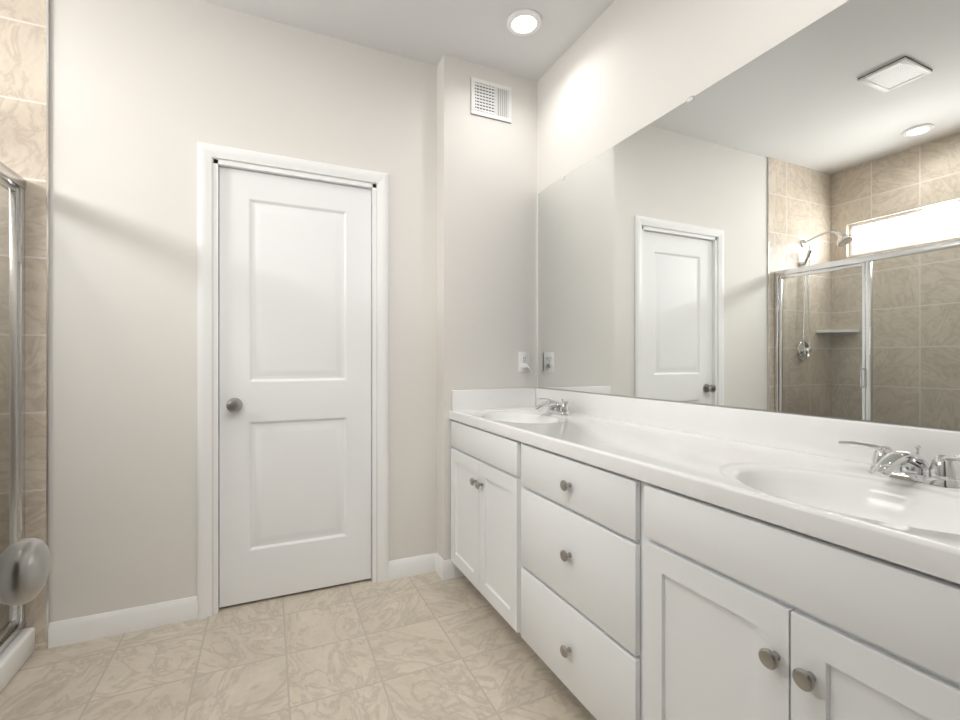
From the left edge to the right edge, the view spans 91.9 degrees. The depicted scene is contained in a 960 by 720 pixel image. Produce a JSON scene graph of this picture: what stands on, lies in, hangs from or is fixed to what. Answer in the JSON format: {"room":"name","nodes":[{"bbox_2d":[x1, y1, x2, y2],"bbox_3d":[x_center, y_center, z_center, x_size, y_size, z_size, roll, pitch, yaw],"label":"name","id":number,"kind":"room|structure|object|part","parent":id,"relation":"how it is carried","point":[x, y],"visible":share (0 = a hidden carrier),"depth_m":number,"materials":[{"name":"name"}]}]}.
{"room":"bathroom","nodes":[
{"label":"bathroom","id":0,"kind":"room"},
{"bbox_2d":[50,0,436,622],"bbox_3d":[-1.122,-0.228,2.186,3.271,2.740,0.120,0,0,-24],"label":"wall","id":1,"kind":"structure","parent":0,"point":[146,96],"depth_m":2.01,"materials":[{"name":"paint"}]},
{"bbox_2d":[0,0,45,650],"bbox_3d":[-2.096,-0.228,1.670,0.830,2.740,0.010,0,0,-24],"label":"tile","id":2,"kind":"structure","parent":1,"relation":"attached to","point":[22,88],"depth_m":1.82,"materials":[{"name":"beige tile"}]},
{"bbox_2d":[46,0,49,647],"bbox_3d":[-1.716,-0.228,1.843,0.006,2.740,0.011,0,0,-24],"label":"trim","id":3,"kind":"structure","parent":1,"relation":"attached to","point":[47,298],"depth_m":1.84,"materials":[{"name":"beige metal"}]},
{"bbox_2d":[48,596,197,647],"bbox_3d":[-1.479,1.095,1.950,0.512,0.095,0.013,0,0,-24],"label":"baseboard","id":4,"kind":"structure","parent":1,"relation":"attached to","point":[82,629],"depth_m":1.94,"materials":[{"name":"white wood"}]},
{"bbox_2d":[197,142,388,618],"bbox_3d":[-0.862,0.088,2.229,0.853,2.107,0.017,0,0,-24],"label":"door frame","id":5,"kind":"structure","parent":1,"relation":"attached to","point":[206,153],"depth_m":2.07,"materials":[{"name":"white wood"}]},
{"bbox_2d":[213,159,375,613],"bbox_3d":[-0.890,0.119,2.290,0.729,2.045,0.121,0,0,-24],"label":"door jamb","id":6,"kind":"structure","parent":1,"relation":"in","point":[217,164],"depth_m":2.13,"materials":[{"name":"white wood"}]},
{"bbox_2d":[219,167,370,607],"bbox_3d":[-0.884,0.124,2.276,0.687,2.012,0.035,0,0,-24],"label":"closet door","id":7,"kind":"structure","parent":1,"relation":"in","point":[295,379],"depth_m":2.25,"materials":[{"name":"white wood"}]},
{"bbox_2d":[226,398,242,412],"bbox_3d":[-1.118,0.207,2.111,0.064,0.064,0.070,0,0,-24],"label":"door knob","id":8,"kind":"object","parent":7,"relation":"attached to","point":[233,405],"depth_m":2.08,"materials":[{"name":"grey metal"}]},
{"bbox_2d":[388,553,443,580],"bbox_3d":[-0.356,1.095,2.462,0.274,0.095,0.013,0,0,-24],"label":"baseboard","id":9,"kind":"structure","parent":1,"relation":"attached to","point":[422,564],"depth_m":2.45,"materials":[{"name":"white wood"}]},
{"bbox_2d":[0,571,595,719],"bbox_3d":[-0.408,1.192,0.619,3.271,0.100,4.964,0,0,-24],"label":"floor","id":10,"kind":"structure","parent":0,"point":[431,646],"depth_m":1.72,"materials":[{"name":"tile"}]},
{"bbox_2d":[0,627,34,692],"bbox_3d":[-1.795,1.092,0.987,0.788,0.100,1.480,0,0,-24],"label":"shower pan","id":11,"kind":"object","parent":10,"relation":"on","point":[17,652],"visible":0.77,"depth_m":1.69,"materials":[{"name":"white plastic"}]},
{"bbox_2d":[0,161,25,654],"bbox_3d":[-1.482,0.170,1.129,0.095,1.743,1.480,0,0,-24],"label":"shower enclosure","id":12,"kind":"object","parent":11,"relation":"on","point":[12,182],"visible":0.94,"depth_m":1.76,"materials":[{"name":"silver metal"}]},
{"label":"glass door","id":13,"kind":"part","parent":12,"relation":"part of","materials":[{"name":"clear glass"}]},
{"bbox_2d":[449,388,959,719],"bbox_3d":[0.513,0.650,1.568,0.563,0.984,2.132,0,0,-24],"label":"bathroom vanity","id":14,"kind":"object","parent":10,"relation":"on","point":[620,558],"visible":1,"depth_m":1.11,"materials":[{"name":"white wood"}]},
{"bbox_2d":[199,0,614,80],"bbox_3d":[-0.408,-1.648,0.619,3.271,0.100,4.964,0,0,-24],"label":"ceiling","id":15,"kind":"structure","parent":0,"point":[432,32],"depth_m":2.21,"materials":[{"name":"white paint"}]},
{"bbox_2d":[506,9,541,35],"bbox_3d":[0.209,-1.590,2.194,0.169,0.013,0.169,0,0,-24],"label":"recessed light","id":16,"kind":"object","parent":15,"relation":"in","point":[524,22],"visible":1,"depth_m":2.18,"materials":[{"name":"white plastic"}]},
{"bbox_2d":[437,54,536,559],"bbox_3d":[0.047,-0.228,2.591,0.567,2.740,0.111,0,0,-24],"label":"wall","id":17,"kind":"structure","parent":0,"point":[486,251],"depth_m":2.52,"materials":[{"name":"paint"}]},
{"bbox_2d":[471,77,511,122],"bbox_3d":[0.065,-1.416,2.530,0.245,0.195,0.013,0,0,-24],"label":"air vent","id":18,"kind":"object","parent":17,"relation":"in","point":[490,100],"visible":1,"depth_m":2.53,"materials":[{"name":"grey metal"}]},
{"bbox_2d":[519,352,534,375],"bbox_3d":[0.273,0.022,2.600,0.097,0.134,0.058,0,0,-24],"label":"outlet","id":19,"kind":"object","parent":17,"relation":"attached to","point":[524,361],"visible":1,"depth_m":2.61,"materials":[{"name":"white plastic"}]},
{"bbox_2d":[537,0,954,430],"bbox_3d":[0.856,-0.228,1.645,0.120,2.740,2.744,0,0,-24],"label":"wall","id":20,"kind":"structure","parent":0,"point":[618,71],"depth_m":1.93,"materials":[{"name":"paint"}]},
{"bbox_2d":[537,96,959,430],"bbox_3d":[0.765,-0.399,1.687,0.008,1.111,2.096,0,0,-24],"label":"clips","id":21,"kind":"object","parent":20,"relation":"attached to","point":[689,99],"visible":1,"depth_m":1.40,"materials":[{"name":"silver metal"}]},
{"bbox_2d":[538,0,959,428],"bbox_3d":[0.766,-0.398,1.688,0.005,1.104,2.096,0,0,-24],"label":"mirror","id":22,"kind":"object","parent":20,"relation":"attached to","point":[776,228],"visible":1,"depth_m":1.37,"materials":[{"name":"silver mirror"}]},
{"bbox_3d":[-0.088,-0.228,-0.227,3.151,2.740,0.120,0,0,-24],"label":"wall","id":23,"kind":"structure","parent":0,"visible":0},
{"bbox_3d":[-0.380,0.115,0.137,0.035,2.030,0.760,0,0,-24],"label":"door leaf","id":24,"kind":"structure","parent":23,"relation":"in","visible":0},
{"bbox_2d":[0,538,49,605],"bbox_3d":[-0.464,0.207,0.448,0.070,0.064,0.064,0,0,-24],"label":"door knob","id":25,"kind":"object","parent":24,"relation":"attached to","point":[24,567],"depth_m":0.44,"materials":[{"name":"grey metal"}]}
]}

